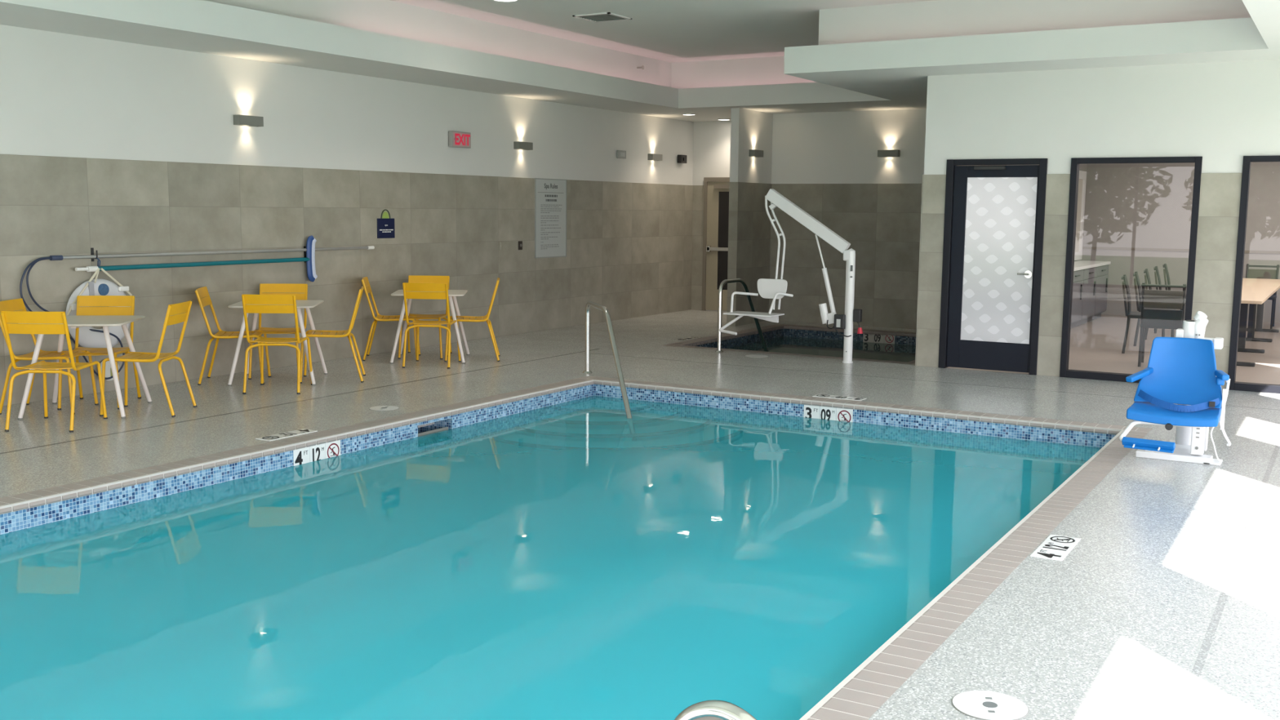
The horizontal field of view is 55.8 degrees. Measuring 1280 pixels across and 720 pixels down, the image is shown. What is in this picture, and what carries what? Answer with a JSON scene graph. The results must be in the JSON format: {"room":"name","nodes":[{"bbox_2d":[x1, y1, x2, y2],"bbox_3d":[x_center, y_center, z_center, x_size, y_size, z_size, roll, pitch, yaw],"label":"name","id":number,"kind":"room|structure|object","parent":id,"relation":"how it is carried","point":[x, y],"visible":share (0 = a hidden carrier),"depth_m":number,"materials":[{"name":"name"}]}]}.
{"room":"indoor swimming pool","nodes":[
{"label":"indoor swimming pool","id":0,"kind":"room"},
{"bbox_2d":[0,24,693,405],"bbox_3d":[-4.105,-1.757,11.968,0.212,3.790,19.230,5,8,30],"label":"wall","id":1,"kind":"structure","parent":0,"point":[108,147],"depth_m":12.69,"materials":[{"name":"beige tile"}]},
{"bbox_2d":[90,248,100,267],"bbox_3d":[-4.787,-0.884,10.639,0.083,0.204,0.032,4,8,25],"label":"hook","id":2,"kind":"object","parent":1,"relation":"attached to","point":[91,249],"visible":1,"depth_m":10.63,"materials":[{"name":"black metal"}]},
{"bbox_2d":[65,267,132,347],"bbox_3d":[-4.785,-0.444,10.653,0.119,0.738,0.689,5,8,30],"label":"life ring","id":3,"kind":"object","parent":2,"relation":"hanging from","point":[87,338],"visible":0.52,"depth_m":10.61,"materials":[{"name":"white plastic"}]},
{"bbox_2d":[100,360,119,381],"bbox_3d":[-4.755,0.088,10.826,0.044,0.200,0.200,5,8,30],"label":"disc","id":4,"kind":"object","parent":1,"relation":"attached to","point":[108,368],"visible":0.27,"depth_m":10.80,"materials":[{"name":"white plastic"}]},
{"bbox_2d":[233,114,263,126],"bbox_3d":[-3.882,-2.371,11.984,0.091,0.096,0.300,5,8,30],"label":"wall sconce","id":5,"kind":"object","parent":1,"relation":"attached to","point":[240,120],"visible":1,"depth_m":11.94,"materials":[{"name":"silver metal"}]},
{"bbox_2d":[303,246,306,262],"bbox_3d":[-3.514,-1.116,12.775,0.081,0.170,0.024,5,8,30],"label":"hook","id":6,"kind":"object","parent":1,"relation":"attached to","point":[304,252],"visible":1,"depth_m":12.79,"materials":[{"name":"black plastic"}]},
{"bbox_2d":[19,245,374,379],"bbox_3d":[-4.063,-0.517,11.868,0.092,1.115,4.212,5,8,30],"label":"pole","id":7,"kind":"object","parent":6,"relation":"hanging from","point":[31,264],"visible":0.7,"depth_m":10.92,"materials":[{"name":"aluminium"},{"name":"plastic"}]},
{"bbox_2d":[75,235,317,281],"bbox_3d":[-4.161,-0.936,11.659,0.052,0.492,2.817,5,8,30],"label":"brush","id":8,"kind":"object","parent":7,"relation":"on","point":[309,259],"visible":1,"depth_m":11.88,"materials":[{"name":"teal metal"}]},
{"bbox_2d":[377,208,395,238],"bbox_3d":[-2.905,-1.557,13.819,0.014,0.327,0.285,5,8,30],"label":"sign","id":9,"kind":"object","parent":1,"relation":"attached to","point":[385,225],"visible":1,"depth_m":13.81,"materials":[{"name":"blue plastic"}]},
{"bbox_2d":[448,130,471,148],"bbox_3d":[-2.205,-2.698,14.801,0.064,0.190,0.360,5,8,30],"label":"exit sign","id":10,"kind":"object","parent":1,"relation":"attached to","point":[456,139],"visible":1,"depth_m":14.76,"materials":[{"name":"red"}]},
{"bbox_2d":[518,240,522,249],"bbox_3d":[-1.588,-1.522,16.063,0.022,0.115,0.085,5,8,30],"label":"button","id":11,"kind":"object","parent":1,"relation":"attached to","point":[520,242],"visible":1,"depth_m":16.05,"materials":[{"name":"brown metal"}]},
{"bbox_2d":[513,141,533,150],"bbox_3d":[-1.536,-2.821,15.921,0.091,0.096,0.300,5,8,30],"label":"wall sconce","id":12,"kind":"object","parent":1,"relation":"attached to","point":[517,144],"visible":1,"depth_m":15.85,"materials":[{"name":"silver metal"}]},
{"bbox_2d":[534,177,566,257],"bbox_3d":[-1.225,-1.950,16.630,0.014,1.074,0.754,5,8,30],"label":"sign","id":13,"kind":"object","parent":1,"relation":"attached to","point":[550,194],"visible":1,"depth_m":16.61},
{"bbox_2d":[540,204,561,248],"bbox_3d":[-1.219,-1.835,16.652,0.002,0.607,0.510,5,8,30],"label":"print","id":14,"kind":"object","parent":13,"relation":"attached to","point":[550,214],"depth_m":16.64},
{"bbox_2d":[545,194,557,201],"bbox_3d":[-1.218,-2.223,16.599,0.002,0.090,0.300,5,8,30],"label":"print","id":15,"kind":"object","parent":13,"relation":"attached to","point":[548,197],"depth_m":16.60},
{"bbox_2d":[617,150,626,159],"bbox_3d":[-0.274,-3.073,18.070,0.036,0.120,0.230,5,8,30],"label":"alarm box","id":16,"kind":"object","parent":1,"relation":"attached to","point":[620,153],"visible":1,"depth_m":18.04,"materials":[{"name":"white plastic"}]},
{"bbox_2d":[647,153,662,160],"bbox_3d":[0.236,-3.170,18.896,0.091,0.096,0.300,5,8,30],"label":"wall sconce","id":17,"kind":"object","parent":1,"relation":"attached to","point":[653,157],"visible":1,"depth_m":18.81,"materials":[{"name":"silver metal"}]},
{"bbox_2d":[677,155,686,163],"bbox_3d":[0.692,-3.266,19.642,0.085,0.130,0.200,5,8,30],"label":"wall speaker","id":18,"kind":"object","parent":1,"relation":"attached to","point":[681,158],"visible":1,"depth_m":19.58,"materials":[{"name":"black plastic"}]},
{"bbox_2d":[0,309,1279,719],"bbox_3d":[2.323,0.487,10.377,12.800,0.140,22.600,5,8,30],"label":"floor","id":19,"kind":"structure","parent":0,"point":[1166,605],"depth_m":7.96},
{"bbox_2d":[0,297,98,414],"bbox_3d":[-4.835,-0.036,9.848,0.606,0.896,0.508,0,7,-2],"label":"patio chair","id":20,"kind":"object","parent":19,"relation":"on","point":[15,304],"visible":0.56,"depth_m":9.80,"materials":[{"name":"yellow plastic"}]},
{"bbox_2d":[0,311,107,431],"bbox_3d":[-4.432,0.054,9.159,0.508,0.896,0.606,1,7,1],"label":"patio chair","id":21,"kind":"object","parent":19,"relation":"on","point":[57,321],"visible":1,"depth_m":8.92,"materials":[{"name":"yellow metal"}]},
{"bbox_2d":[17,315,151,419],"bbox_3d":[-4.501,0.045,9.815,0.808,0.747,0.808,0,7,-7],"label":"cafe table","id":22,"kind":"object","parent":19,"relation":"on","point":[73,321],"visible":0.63,"depth_m":9.56,"materials":[{"name":"white metal"}]},
{"bbox_2d":[57,295,141,409],"bbox_3d":[-4.553,-0.072,10.153,0.508,0.896,0.606,0,7,-7],"label":"patio chair","id":23,"kind":"object","parent":19,"relation":"on","point":[82,300],"visible":0.77,"depth_m":10.36,"materials":[{"name":"yellow plastic"}]},
{"bbox_2d":[99,300,196,417],"bbox_3d":[-3.992,-0.021,9.793,0.606,0.896,0.508,1,7,0],"label":"patio chair","id":24,"kind":"object","parent":19,"relation":"on","point":[183,308],"visible":1,"depth_m":9.73,"materials":[{"name":"yellow plastic"}]},
{"bbox_2d":[195,286,271,385],"bbox_3d":[-3.881,-0.240,11.547,0.606,0.896,0.508,-1,7,-9],"label":"patio chair","id":25,"kind":"object","parent":19,"relation":"on","point":[202,292],"visible":0.95,"depth_m":11.51,"materials":[{"name":"yellow plastic"}]},
{"bbox_2d":[241,293,312,394],"bbox_3d":[-3.308,-0.172,11.051,0.508,0.896,0.606,0,7,-2],"label":"patio chair","id":26,"kind":"object","parent":19,"relation":"on","point":[251,304],"visible":1,"depth_m":10.79,"materials":[{"name":"yellow plastic"}]},
{"bbox_2d":[227,299,328,386],"bbox_3d":[-3.490,-0.177,11.667,0.808,0.747,0.808,0,7,-6],"label":"cafe table","id":27,"kind":"object","parent":19,"relation":"on","point":[307,304],"visible":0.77,"depth_m":11.40,"materials":[{"name":"white metal"}]},
{"bbox_2d":[248,283,309,379],"bbox_3d":[-3.572,-0.290,11.969,0.508,0.896,0.606,0,7,-5],"label":"patio chair","id":28,"kind":"object","parent":19,"relation":"on","point":[300,291],"visible":0.6,"depth_m":12.17,"materials":[{"name":"yellow metal"}]},
{"bbox_2d":[255,428,316,440],"bbox_3d":[-2.600,0.549,8.903,0.152,0.006,0.463,5,8,30],"label":"depth marker","id":29,"kind":"object","parent":19,"relation":"on","point":[286,434],"visible":1,"depth_m":8.89,"materials":[{"name":"white tile"}]},
{"bbox_2d":[300,286,365,383],"bbox_3d":[-2.983,-0.253,11.721,0.606,0.896,0.508,-1,7,-10],"label":"patio chair","id":30,"kind":"object","parent":19,"relation":"on","point":[309,333],"visible":0.95,"depth_m":11.57,"materials":[{"name":"yellow plastic"}]},
{"bbox_2d":[368,405,399,410],"bbox_3d":[-2.140,0.403,10.110,0.247,0.007,0.247,2,7,10],"label":"lid","id":31,"kind":"object","parent":19,"relation":"on","point":[378,407],"visible":1,"depth_m":10.09,"materials":[{"name":"white plastic"}]},
{"bbox_2d":[361,276,420,360],"bbox_3d":[-2.759,-0.463,13.417,0.606,0.896,0.508,0,7,-7],"label":"patio chair","id":32,"kind":"object","parent":19,"relation":"on","point":[365,281],"visible":0.91,"depth_m":13.28,"materials":[{"name":"yellow metal"}]},
{"bbox_2d":[398,275,452,359],"bbox_3d":[-2.429,-0.488,13.644,0.508,0.896,0.606,1,7,1],"label":"patio chair","id":33,"kind":"object","parent":19,"relation":"on","point":[411,278],"visible":0.66,"depth_m":13.86,"materials":[{"name":"yellow metal"}]},
{"bbox_2d":[389,289,470,363],"bbox_3d":[-2.315,-0.379,13.365,0.808,0.747,0.808,0,7,-4],"label":"cafe table","id":34,"kind":"object","parent":19,"relation":"on","point":[452,294],"visible":0.8,"depth_m":13.09,"materials":[{"name":"white metal"}]},
{"bbox_2d":[402,282,461,368],"bbox_3d":[-2.216,-0.390,12.878,0.508,0.896,0.606,1,7,4],"label":"patio chair","id":35,"kind":"object","parent":19,"relation":"on","point":[411,290],"visible":1,"depth_m":12.61,"materials":[{"name":"yellow metal"}]},
{"bbox_2d":[444,277,500,361],"bbox_3d":[-1.857,-0.454,13.420,0.606,0.896,0.508,0,7,-6],"label":"patio chair","id":36,"kind":"object","parent":19,"relation":"on","point":[460,318],"visible":0.91,"depth_m":13.23,"materials":[{"name":"yellow metal"}]},
{"bbox_2d":[0,422,1084,719],"bbox_3d":[-0.626,1.644,6.977,5.120,1.050,9.150,5,8,30],"label":"swimming pool","id":37,"kind":"object","parent":19,"relation":"in","point":[383,591],"depth_m":8.48,"materials":[{"name":"liquid"}]},
{"bbox_2d":[0,384,1115,559],"bbox_3d":[-0.620,0.997,6.896,5.120,0.255,9.150,5,8,30],"label":"pool tile border","id":38,"kind":"structure","parent":37,"relation":"attached to","point":[39,527],"depth_m":9.67,"materials":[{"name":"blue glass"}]},
{"bbox_2d":[293,440,341,471],"bbox_3d":[-2.343,0.690,8.784,0.006,0.152,0.463,5,8,30],"label":"depth marker","id":39,"kind":"object","parent":38,"relation":"attached to","point":[310,456],"visible":1,"depth_m":8.77,"materials":[{"name":"white tile"}]},
{"bbox_2d":[417,420,448,444],"bbox_3d":[-1.873,0.575,10.027,0.385,0.210,0.470,5,8,30],"label":"skimmer","id":40,"kind":"object","parent":38,"relation":"attached to","point":[437,431],"visible":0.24,"depth_m":10.01,"materials":[{"name":"blue plastic"}]},
{"bbox_2d":[803,404,853,426],"bbox_3d":[1.665,0.492,10.707,0.463,0.152,0.006,5,8,30],"label":"depth marker","id":41,"kind":"object","parent":38,"relation":"attached to","point":[825,415],"visible":1,"depth_m":10.70,"materials":[{"name":"white tile"}]},
{"bbox_2d":[491,399,743,555],"bbox_3d":[-0.163,1.049,10.867,1.719,1.073,1.719,5,8,30],"label":"steps","id":42,"kind":"structure","parent":37,"relation":"on","point":[575,480],"depth_m":10.38,"materials":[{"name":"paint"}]},
{"bbox_2d":[0,375,1151,719],"bbox_3d":[-0.619,0.851,6.878,5.300,0.050,9.330,5,8,30],"label":"trim","id":43,"kind":"structure","parent":19,"relation":"on","point":[873,682],"depth_m":7.21,"materials":[{"name":"tile"}]},
{"bbox_2d":[582,301,636,440],"bbox_3d":[-0.296,0.054,11.464,0.100,1.101,2.063,-1,7,-14],"label":"stair handrail","id":44,"kind":"object","parent":19,"relation":"on","point":[604,308],"visible":1,"depth_m":11.29,"materials":[{"name":"silver metal"}]},
{"bbox_2d":[674,336,701,340],"bbox_3d":[0.624,-0.279,15.765,0.152,0.006,0.463,5,8,30],"label":"depth marker","id":45,"kind":"object","parent":19,"relation":"on","point":[691,337],"visible":1,"depth_m":15.77,"materials":[{"name":"grey tile"}]},
{"bbox_2d":[674,699,756,719],"bbox_3d":[-0.083,1.470,2.694,0.620,1.372,0.548,5,8,30],"label":"pool ladder","id":46,"kind":"object","parent":19,"relation":"on","point":[713,709],"visible":1,"depth_m":2.74,"materials":[{"name":"silver metal"}]},
{"bbox_2d":[715,278,768,352],"bbox_3d":[1.308,-0.447,14.936,0.101,1.148,1.530,5,8,30],"label":"handrail","id":47,"kind":"object","parent":19,"relation":"on","point":[742,282],"visible":0.96,"depth_m":14.41,"materials":[{"name":"silver metal"}]},
{"bbox_2d":[745,354,768,357],"bbox_3d":[1.347,-0.044,13.961,0.268,0.005,0.268,2,7,10],"label":"lid","id":48,"kind":"object","parent":19,"relation":"on","point":[751,355],"visible":1,"depth_m":13.93,"materials":[{"name":"white plastic"}]},
{"bbox_2d":[719,188,862,363],"bbox_3d":[1.679,-0.950,13.513,1.620,1.918,0.458,5,8,30],"label":"lift","id":49,"kind":"object","parent":19,"relation":"on","point":[775,288],"visible":1,"depth_m":13.47,"materials":[{"name":"white metal"}]},
{"bbox_2d":[812,394,866,400],"bbox_3d":[1.804,0.337,10.942,0.463,0.006,0.152,5,8,30],"label":"depth marker","id":50,"kind":"object","parent":19,"relation":"on","point":[816,395],"visible":1,"depth_m":10.93,"materials":[{"name":"white tile"}]},
{"bbox_2d":[951,690,1029,719],"bbox_3d":[1.200,1.184,4.143,0.258,0.007,0.258,2,7,10],"label":"lid","id":51,"kind":"object","parent":19,"relation":"on","point":[980,704],"visible":1,"depth_m":4.13,"materials":[{"name":"white plastic"}]},
{"bbox_2d":[1030,534,1080,560],"bbox_3d":[2.104,0.945,6.112,0.152,0.006,0.463,5,8,30],"label":"depth marker","id":52,"kind":"object","parent":19,"relation":"on","point":[1055,547],"visible":1,"depth_m":6.09,"materials":[{"name":"white tile"}]},
{"bbox_2d":[1071,260,1111,328],"bbox_3d":[6.086,-0.902,17.552,0.500,0.905,5.220,5,8,30],"label":"base cabinet","id":53,"kind":"object","parent":19,"relation":"on","point":[1091,278],"visible":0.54,"depth_m":18.39,"materials":[{"name":"white wood"}]},
{"bbox_2d":[1073,260,1111,271],"bbox_3d":[6.090,-1.329,17.498,0.500,0.045,5.220,5,8,30],"label":"countertop","id":54,"kind":"structure","parent":53,"relation":"on","point":[1078,264],"depth_m":18.63,"materials":[{"name":"white stone"}]},
{"bbox_2d":[1121,274,1164,353],"bbox_3d":[6.101,-0.554,14.663,0.531,0.936,0.450,4,8,22],"label":"lounge chair","id":55,"kind":"object","parent":19,"relation":"on","point":[1130,314],"visible":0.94,"depth_m":14.54,"materials":[{"name":"black metal"}]},
{"bbox_2d":[1133,271,1176,346],"bbox_3d":[6.577,-0.651,15.480,0.531,0.936,0.450,4,8,22],"label":"lounge chair","id":56,"kind":"object","parent":19,"relation":"on","point":[1136,279],"visible":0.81,"depth_m":15.35,"materials":[{"name":"black metal"}]},
{"bbox_2d":[1137,282,1186,366],"bbox_3d":[5.784,-0.396,13.374,0.450,0.936,0.531,4,8,26],"label":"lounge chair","id":57,"kind":"object","parent":19,"relation":"on","point":[1158,299],"visible":0.86,"depth_m":13.16,"materials":[{"name":"black metal"}]},
{"bbox_2d":[1143,268,1181,339],"bbox_3d":[7.052,-0.749,16.297,0.531,0.936,0.450,4,8,22],"label":"lounge chair","id":58,"kind":"object","parent":19,"relation":"on","point":[1147,275],"visible":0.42,"depth_m":16.17,"materials":[{"name":"black metal"}]},
{"bbox_2d":[1153,266,1186,333],"bbox_3d":[7.553,-0.852,17.156,0.531,0.936,0.450,4,8,22],"label":"lounge chair","id":59,"kind":"object","parent":19,"relation":"on","point":[1155,268],"visible":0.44,"depth_m":17.01,"materials":[{"name":"black metal"}]},
{"bbox_2d":[1162,263,1186,298],"bbox_3d":[8.053,-0.955,18.016,0.531,0.936,0.450,4,8,22],"label":"chair","id":60,"kind":"object","parent":19,"relation":"on","point":[1165,270],"visible":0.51,"depth_m":17.86,"materials":[{"name":"black metal"}]},
{"bbox_2d":[1119,311,1231,466],"bbox_3d":[3.723,0.182,8.327,0.674,1.002,0.934,5,8,30],"label":"chair","id":61,"kind":"object","parent":19,"relation":"on","point":[1181,370],"visible":1,"depth_m":8.37,"materials":[{"name":"blue plastic"}]},
{"bbox_2d":[1236,278,1279,366],"bbox_3d":[7.809,-0.553,15.525,0.600,0.750,5.200,5,8,30],"label":"table","id":62,"kind":"object","parent":19,"relation":"on","point":[1255,291],"visible":0.56,"depth_m":15.33,"materials":[{"name":"laminate"}]},
{"bbox_2d":[1245,263,1279,328],"bbox_3d":[9.326,-0.964,18.194,0.450,0.936,0.531,5,8,30],"label":"lounge chair","id":63,"kind":"object","parent":19,"relation":"on","point":[1250,273],"visible":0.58,"depth_m":18.30,"materials":[{"name":"black metal"}]},
{"bbox_2d":[0,0,1279,121],"bbox_3d":[0.678,-2.590,9.017,10.900,0.050,19.230,5,8,30],"label":"ceiling","id":64,"kind":"structure","parent":0,"point":[895,86],"depth_m":11.94,"materials":[{"name":"paint"}]},
{"bbox_2d":[681,113,696,115],"bbox_3d":[0.744,-3.732,18.362,0.218,0.018,0.218,5,8,30],"label":"recessed light","id":65,"kind":"object","parent":64,"relation":"in","point":[682,113],"visible":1,"depth_m":18.32,"materials":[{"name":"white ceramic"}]},
{"bbox_2d":[390,0,934,62],"bbox_3d":[0.685,-3.289,8.930,10.900,0.100,19.230,5,8,30],"label":"ceiling","id":66,"kind":"structure","parent":0,"point":[672,31],"depth_m":13.73,"materials":[{"name":"paint"}]},
{"bbox_2d":[493,0,518,1],"bbox_3d":[-1.376,-3.680,12.317,0.278,0.018,0.278,5,8,30],"label":"recessed light","id":67,"kind":"object","parent":66,"relation":"in","point":[494,0],"visible":1,"depth_m":12.39,"materials":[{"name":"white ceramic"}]},
{"bbox_2d":[572,12,631,22],"bbox_3d":[-0.417,-3.809,13.439,0.480,0.012,0.480,5,8,30],"label":"ceiling vent","id":68,"kind":"object","parent":66,"relation":"in","point":[606,16],"visible":1,"depth_m":13.42,"materials":[{"name":"grey metal"}]},
{"bbox_2d":[691,120,730,311],"bbox_3d":[1.679,-2.678,19.773,1.760,3.790,0.212,5,8,30],"label":"wall","id":69,"kind":"structure","parent":0,"point":[711,140],"depth_m":19.99,"materials":[{"name":"white paint"}]},
{"bbox_2d":[702,177,729,311],"bbox_3d":[1.480,-1.885,19.823,1.020,2.200,0.090,5,8,30],"label":"door","id":70,"kind":"structure","parent":69,"relation":"in","point":[716,189],"depth_m":19.98,"materials":[{"name":"beige paint"}]},
{"bbox_2d":[726,107,773,326],"bbox_3d":[1.899,-2.487,18.271,0.142,3.790,2.192,5,8,30],"label":"wall partition","id":71,"kind":"structure","parent":0,"point":[750,177],"depth_m":17.66,"materials":[{"name":"white paint"}]},
{"bbox_2d":[204,0,1250,88],"bbox_3d":[0.097,-2.933,8.978,8.350,0.630,15.460,5,8,30],"label":"trim","id":72,"kind":"structure","parent":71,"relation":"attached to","point":[936,18],"depth_m":12.45,"materials":[{"name":"paint"}]},
{"bbox_2d":[748,149,763,157],"bbox_3d":[1.698,-3.015,17.645,0.091,0.096,0.300,5,8,30],"label":"wall sconce","id":73,"kind":"object","parent":71,"relation":"attached to","point":[753,153],"visible":1,"depth_m":17.54,"materials":[{"name":"beige"}]},
{"bbox_2d":[696,328,915,348],"bbox_3d":[2.552,-0.069,15.656,3.110,0.255,3.330,5,8,30],"label":"trim","id":74,"kind":"structure","parent":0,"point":[909,340],"depth_m":17.16,"materials":[{"name":"blue tile"}]},
{"bbox_2d":[768,108,926,328],"bbox_3d":[3.594,-2.369,17.463,3.630,3.790,0.212,5,8,30],"label":"wall","id":75,"kind":"structure","parent":0,"point":[827,164],"depth_m":17.65,"materials":[{"name":"white paint"}]},
{"bbox_2d":[877,149,899,157],"bbox_3d":[3.550,-2.949,17.256,0.300,0.096,0.091,5,8,30],"label":"wall sconce","id":76,"kind":"object","parent":75,"relation":"attached to","point":[895,153],"visible":1,"depth_m":17.21,"materials":[{"name":"beige"}]},
{"bbox_2d":[987,164,1087,261],"bbox_3d":[5.282,-1.735,16.715,0.120,2.750,8.300,5,8,30],"label":"wall","id":77,"kind":"structure","parent":0,"point":[1083,167],"depth_m":19.92,"materials":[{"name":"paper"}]},
{"bbox_2d":[1074,170,1086,260],"bbox_3d":[7.013,-2.318,19.417,0.050,1.430,1.000,5,8,30],"label":"framed panel","id":78,"kind":"object","parent":77,"relation":"attached to","point":[1082,175],"visible":0.44,"depth_m":19.68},
{"bbox_2d":[915,58,1279,389],"bbox_3d":[5.388,-1.632,11.718,5.382,3.790,0.152,5,8,30],"label":"wall","id":79,"kind":"structure","parent":0,"point":[1221,113],"depth_m":12.05,"materials":[{"name":"white paint"}]},
{"bbox_2d":[36,0,1265,104],"bbox_3d":[0.095,-2.732,9.003,7.810,0.225,14.920,5,8,30],"label":"ceiling soffit","id":80,"kind":"structure","parent":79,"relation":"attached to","point":[198,13],"depth_m":11.75,"materials":[{"name":"paint"}]},
{"bbox_2d":[662,324,916,364],"bbox_3d":[2.554,-0.216,15.638,3.290,0.050,3.510,5,8,30],"label":"trim","id":81,"kind":"structure","parent":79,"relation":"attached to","point":[691,343],"depth_m":16.29,"materials":[{"name":"tile"}]},
{"bbox_2d":[862,333,894,343],"bbox_3d":[3.355,-0.311,16.977,0.463,0.152,0.006,5,8,30],"label":"depth marker","id":82,"kind":"object","parent":81,"relation":"attached to","point":[866,337],"visible":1,"depth_m":16.98,"materials":[{"name":"grey tile"}]},
{"bbox_2d":[937,158,1048,374],"bbox_3d":[3.709,-0.989,12.736,1.035,2.228,0.175,5,8,30],"label":"door","id":83,"kind":"structure","parent":79,"relation":"in","point":[994,215],"depth_m":12.73,"materials":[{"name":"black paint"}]},
{"bbox_2d":[1059,156,1202,382],"bbox_3d":[4.886,-0.894,12.071,1.205,2.228,0.130,5,8,30],"label":"window","id":84,"kind":"structure","parent":79,"relation":"in","point":[1064,371],"depth_m":12.19,"materials":[{"name":"black metal"}]},
{"bbox_2d":[1227,155,1279,393],"bbox_3d":[6.394,-0.768,11.188,1.590,2.228,0.130,5,8,30],"label":"window","id":85,"kind":"structure","parent":79,"relation":"in","point":[1247,160],"depth_m":11.51,"materials":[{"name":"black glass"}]},
{"bbox_2d":[1082,161,1279,323],"bbox_3d":[10.497,-1.907,18.501,7.270,2.750,0.100,5,8,30],"label":"wall","id":86,"kind":"structure","parent":0,"point":[1127,205],"depth_m":19.68,"materials":[{"name":"paper"}]},
{"bbox_2d":[1082,246,1279,253],"bbox_3d":[10.508,-1.625,18.461,7.170,0.040,0.015,5,8,30],"label":"trim","id":87,"kind":"structure","parent":86,"relation":"attached to","point":[1083,247],"depth_m":19.69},
{"bbox_3d":[2.547,0.454,15.722,3.110,0.800,3.330,5,8,30],"label":"trim","id":88,"kind":"structure","parent":0,"visible":0},
{"bbox_2d":[726,336,915,362],"bbox_3d":[2.552,-0.082,15.654,2.910,0.001,3.130,5,8,30],"label":"water","id":89,"kind":"object","parent":88,"relation":"in","point":[810,346],"visible":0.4,"depth_m":16.23,"materials":[{"name":"liquid"}]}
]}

